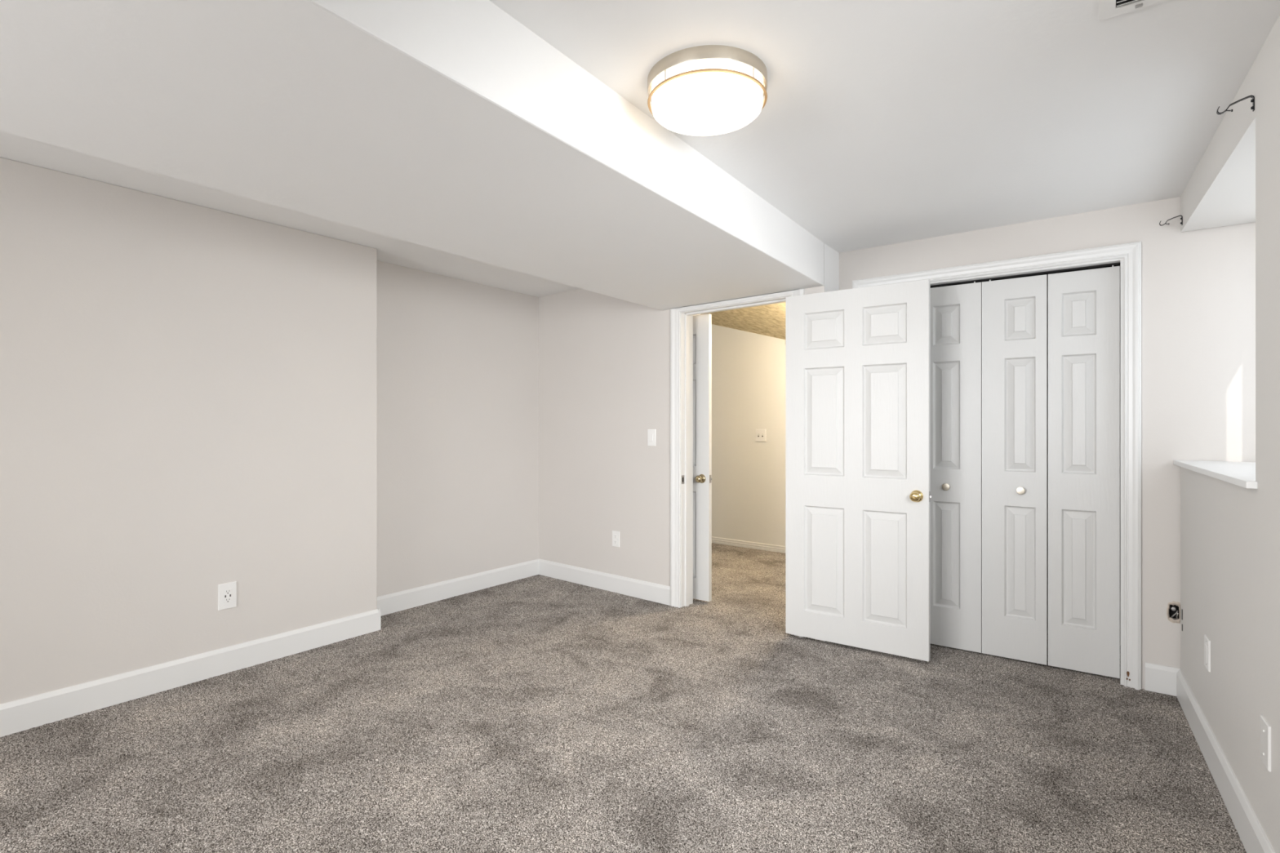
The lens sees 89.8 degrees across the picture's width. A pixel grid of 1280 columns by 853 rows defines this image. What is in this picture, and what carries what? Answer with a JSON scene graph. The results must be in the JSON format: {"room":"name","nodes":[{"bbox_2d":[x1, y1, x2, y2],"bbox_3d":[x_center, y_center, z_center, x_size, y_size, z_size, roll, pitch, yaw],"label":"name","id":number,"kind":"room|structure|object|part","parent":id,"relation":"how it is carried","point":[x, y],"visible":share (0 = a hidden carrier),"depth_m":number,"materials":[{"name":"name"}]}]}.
{"room":"empty basement bedroom","nodes":[
{"label":"empty basement bedroom","id":0,"kind":"room"},
{"bbox_2d":[0,157,377,704],"bbox_3d":[-3.158,0.100,2.199,0.405,2.390,4.675,0,0,36],"label":"wall","id":1,"kind":"structure","parent":0,"point":[188,391],"depth_m":3.09,"materials":[{"name":"beige paint"}]},
{"bbox_2d":[0,608,380,737],"bbox_3d":[-2.983,1.200,2.082,0.015,0.130,4.690,0,0,36],"label":"baseboard","id":2,"kind":"structure","parent":1,"relation":"attached to","point":[37,710],"depth_m":3.08,"materials":[{"name":"white paint"}]},
{"bbox_2d":[217,581,236,610],"bbox_3d":[-2.114,0.873,3.294,0.007,0.132,0.084,0,0,36],"label":"wall outlet","id":3,"kind":"object","parent":1,"relation":"attached to","point":[227,592],"visible":1,"depth_m":3.29,"materials":[{"name":"white plastic"}]},
{"bbox_2d":[224,588,231,603],"bbox_3d":[-2.112,0.873,3.293,0.002,0.067,0.033,0,0,36],"label":"receptacle","id":4,"kind":"object","parent":3,"relation":"attached to","point":[227,591],"depth_m":3.29,"materials":[{"name":"white plastic"}]},
{"bbox_2d":[0,130,581,297],"bbox_3d":[-2.170,-1.165,2.452,1.713,0.140,6.440,0,0,36],"label":"ceiling","id":5,"kind":"structure","parent":0,"point":[390,250],"depth_m":3.33,"materials":[{"name":"white paint"}]},
{"bbox_2d":[0,0,823,310],"bbox_3d":[-1.121,-1.028,1.615,1.286,0.415,6.334,0,0,35],"label":"ceiling soffit","id":6,"kind":"structure","parent":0,"point":[453,126],"depth_m":1.83,"materials":[{"name":"white paint"}]},
{"bbox_2d":[377,260,538,596],"bbox_3d":[-1.377,0.100,4.891,0.145,2.390,1.775,0,0,36],"label":"wall","id":7,"kind":"structure","parent":0,"point":[458,359],"depth_m":4.74,"materials":[{"name":"beige paint"}]},
{"bbox_2d":[377,559,538,616],"bbox_3d":[-1.345,1.200,4.800,0.015,0.130,1.635,0,0,36],"label":"baseboard","id":8,"kind":"structure","parent":7,"relation":"attached to","point":[393,602],"depth_m":4.74,"materials":[{"name":"white paint"}]},
{"bbox_2d":[0,542,1246,852],"bbox_3d":[-0.442,1.266,2.657,5.418,0.009,8.797,0,0,36],"label":"floor","id":9,"kind":"structure","parent":0,"point":[538,713],"depth_m":2.53,"materials":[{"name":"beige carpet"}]},
{"bbox_2d":[538,243,824,641],"bbox_3d":[0.078,-0.370,4.742,2.789,3.330,0.136,0,0,41],"label":"wall","id":10,"kind":"structure","parent":0,"point":[604,361],"depth_m":4.96,"materials":[{"name":"beige paint"}]},
{"bbox_2d":[537,558,670,605],"bbox_3d":[-0.327,1.200,4.998,1.442,0.130,0.015,0,0,41],"label":"baseboard","id":11,"kind":"structure","parent":10,"relation":"attached to","point":[656,593],"depth_m":4.92,"materials":[{"name":"white paint"}]},
{"bbox_2d":[612,530,619,546],"bbox_3d":[-0.184,0.860,4.876,0.075,0.118,0.008,0,0,42],"label":"wall outlet","id":12,"kind":"object","parent":10,"relation":"attached to","point":[615,535],"visible":1,"depth_m":4.87,"materials":[{"name":"white plastic"}]},
{"bbox_2d":[647,429,656,445],"bbox_3d":[0.083,0.087,4.639,0.076,0.120,0.012,0,0,41],"label":"light switch","id":13,"kind":"object","parent":10,"relation":"attached to","point":[651,433],"visible":1,"depth_m":4.63,"materials":[{"name":"white plastic"}]},
{"bbox_2d":[693,313,711,601],"bbox_3d":[0.214,0.228,4.796,0.748,2.045,0.162,0,0,38],"label":"door","id":14,"kind":"structure","parent":10,"relation":"in","point":[702,323],"depth_m":4.59,"materials":[{"name":"white paint"}]},
{"bbox_3d":[0.421,0.380,4.569,0.053,0.053,0.052,0,0,38],"label":"knob","id":15,"kind":"part","parent":14,"relation":"part of","materials":[{"name":"gold metal"}]},
{"bbox_2d":[670,288,804,637],"bbox_3d":[0.641,0.234,4.233,1.020,2.103,0.155,0,0,41],"label":"trim","id":16,"kind":"structure","parent":10,"relation":"attached to","point":[681,318],"depth_m":4.49,"materials":[{"name":"white paint"}]},
{"bbox_2d":[785,279,932,662],"bbox_3d":[1.210,0.237,3.642,0.826,2.020,0.162,0,0,36],"label":"door","id":17,"kind":"structure","parent":10,"relation":"in","point":[858,496],"depth_m":3.61,"materials":[{"name":"white paint"}]},
{"bbox_3d":[1.457,0.377,3.401,0.053,0.053,0.052,0,0,36],"label":"knob","id":18,"kind":"part","parent":17,"relation":"part of","materials":[{"name":"gold metal"}]},
{"bbox_2d":[702,302,785,339],"bbox_3d":[0.533,-1.267,5.810,3.270,1.716,2.550,0,0,36],"label":"ceiling","id":19,"kind":"structure","parent":0,"point":[769,320],"depth_m":6.16,"materials":[{"name":"white paint"}]},
{"bbox_2d":[711,324,785,546],"bbox_3d":[1.217,-0.420,6.637,3.500,3.430,0.100,0,0,40],"label":"wall","id":20,"kind":"structure","parent":0,"point":[748,368],"depth_m":6.67,"materials":[{"name":"beige paint"}]},
{"bbox_2d":[711,536,785,553],"bbox_3d":[1.180,1.232,6.593,3.100,0.065,0.016,0,0,40],"label":"baseboard","id":21,"kind":"structure","parent":20,"relation":"attached to","point":[766,547],"depth_m":6.63,"materials":[{"name":"white paint"}]},
{"bbox_2d":[755,429,766,441],"bbox_3d":[1.229,0.099,6.549,0.118,0.124,0.020,0,0,40],"label":"light switch","id":22,"kind":"object","parent":20,"relation":"attached to","point":[761,434],"visible":1,"depth_m":6.54,"materials":[{"name":"white plastic"}]},
{"bbox_2d":[824,243,839,641],"bbox_3d":[1.707,-0.370,4.742,0.123,3.330,2.310,0,0,36],"label":"wall partition","id":23,"kind":"structure","parent":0,"point":[831,255],"depth_m":3.87,"materials":[{"name":"white paint"}]},
{"bbox_2d":[488,0,1279,253],"bbox_3d":[0.145,-1.153,0.789,2.167,0.165,6.450,0,0,36],"label":"ceiling","id":24,"kind":"structure","parent":0,"point":[881,122],"depth_m":2.06,"materials":[{"name":"white paint"}]},
{"bbox_2d":[647,44,767,136],"bbox_3d":[0.207,-1.016,1.990,0.368,0.109,0.368,0,0,36],"label":"ceiling light","id":25,"kind":"object","parent":24,"relation":"attached to","point":[706,90],"visible":1,"depth_m":1.88,"materials":[{"name":"white glass"}]},
{"bbox_2d":[1098,0,1167,21],"bbox_3d":[1.276,-1.064,1.504,0.330,0.012,0.220,0,0,36],"label":"ceiling vent","id":26,"kind":"object","parent":24,"relation":"in","point":[1107,8],"visible":1,"depth_m":1.63,"materials":[{"name":"white plastic"}]},
{"bbox_3d":[1.261,-1.062,1.624,0.015,0.008,0.006,0,0,36],"label":"lever","id":27,"kind":"part","parent":26,"relation":"part of","materials":[{"name":"grey metal"}]},
{"bbox_2d":[839,196,1255,689],"bbox_3d":[2.111,-0.370,3.394,2.108,3.330,0.120,0,0,37],"label":"wall","id":28,"kind":"structure","parent":0,"point":[1198,286],"depth_m":3.04,"materials":[{"name":"beige paint"}]},
{"bbox_2d":[930,281,982,653],"bbox_3d":[1.640,0.227,3.731,0.608,2.061,0.059,0,0,36],"label":"door","id":29,"kind":"structure","parent":28,"relation":"in","point":[956,310],"depth_m":3.63,"materials":[{"name":"white paint"}]},
{"bbox_3d":[1.736,0.347,3.642,0.041,0.041,0.027,0,0,36],"label":"knob","id":30,"kind":"part","parent":29,"relation":"part of","materials":[{"name":"silver metal"}]},
{"bbox_2d":[852,241,1141,689],"bbox_3d":[1.887,0.201,3.550,1.389,2.169,0.140,0,0,37],"label":"trim","id":31,"kind":"structure","parent":28,"relation":"attached to","point":[1127,256],"depth_m":3.12,"materials":[{"name":"white paint"}]},
{"bbox_2d":[982,265,1119,678],"bbox_3d":[2.137,0.227,3.373,0.611,2.061,0.059,0,0,36],"label":"door","id":32,"kind":"structure","parent":28,"relation":"in","point":[1084,305],"depth_m":3.36,"materials":[{"name":"white paint"}]},
{"bbox_3d":[2.032,0.347,3.428,0.041,0.041,0.027,0,0,36],"label":"knob","id":33,"kind":"part","parent":32,"relation":"part of","materials":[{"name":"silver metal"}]},
{"bbox_2d":[1145,662,1180,696],"bbox_3d":[2.470,1.200,3.038,0.130,0.130,0.015,0,0,37],"label":"baseboard","id":34,"kind":"structure","parent":28,"relation":"attached to","point":[1159,678],"depth_m":3.04,"materials":[{"name":"white paint"}]},
{"bbox_2d":[1166,600,1182,631],"bbox_3d":[2.503,0.883,3.009,0.057,0.120,0.120,0,0,37],"label":"fitting","id":35,"kind":"object","parent":28,"relation":"attached to","point":[1173,610],"visible":0.98,"depth_m":3.02,"materials":[{"name":"paint"}]},
{"bbox_2d":[1180,14,1279,852],"bbox_3d":[0.858,0.030,0.306,0.447,2.530,6.300,0,0,36],"label":"wall","id":36,"kind":"structure","parent":0,"point":[1230,533],"depth_m":1.97,"materials":[{"name":"paint"}]},
{"bbox_2d":[1159,214,1182,226],"bbox_3d":[2.455,-0.944,2.972,0.083,0.045,0.011,0,0,33],"label":"curtain bracket","id":37,"kind":"object","parent":36,"relation":"attached to","point":[1181,218],"visible":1,"depth_m":2.96,"materials":[{"name":"black metal"}]},
{"bbox_2d":[1204,634,1210,671],"bbox_3d":[2.166,0.869,2.455,0.008,0.118,0.085,0,0,33],"label":"wall outlet","id":38,"kind":"object","parent":36,"relation":"attached to","point":[1206,641],"visible":1,"depth_m":2.44,"materials":[{"name":"white plastic"}]},
{"bbox_2d":[1204,643,1207,662],"bbox_3d":[2.164,0.869,2.456,0.002,0.067,0.033,0,0,33],"label":"receptacle","id":39,"kind":"object","parent":38,"relation":"attached to","point":[1206,646],"depth_m":2.45,"materials":[{"name":"white plastic"}]},
{"bbox_2d":[1173,460,1257,488],"bbox_3d":[2.272,0.172,2.343,0.413,0.021,1.368,0,0,36],"label":"window sill","id":40,"kind":"structure","parent":36,"relation":"attached to","point":[1242,474],"depth_m":2.36,"materials":[{"name":"white paint"}]},
{"bbox_2d":[1177,669,1275,852],"bbox_3d":[0.798,1.200,0.344,0.015,0.130,6.301,0,0,33],"label":"baseboard","id":41,"kind":"structure","parent":36,"relation":"attached to","point":[1254,839],"depth_m":2.17,"materials":[{"name":"white paint"}]},
{"bbox_2d":[1216,94,1254,115],"bbox_3d":[1.769,-0.948,1.909,0.083,0.045,0.011,0,0,33],"label":"curtain bracket","id":42,"kind":"object","parent":36,"relation":"attached to","point":[1252,100],"visible":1,"depth_m":1.90,"materials":[{"name":"black metal"}]},
{"bbox_3d":[1.777,-0.948,1.904,0.063,0.045,0.011,0,0,33],"label":"arm","id":43,"kind":"part","parent":42,"relation":"part of","materials":[{"name":"black metal"}]},
{"bbox_2d":[1259,715,1271,772],"bbox_3d":[1.728,0.877,1.777,0.008,0.122,0.085,0,0,33],"label":"blank wall plate","id":44,"kind":"object","parent":36,"relation":"attached to","point":[1264,727],"visible":1,"depth_m":1.77,"materials":[{"name":"white plastic"}]}
]}

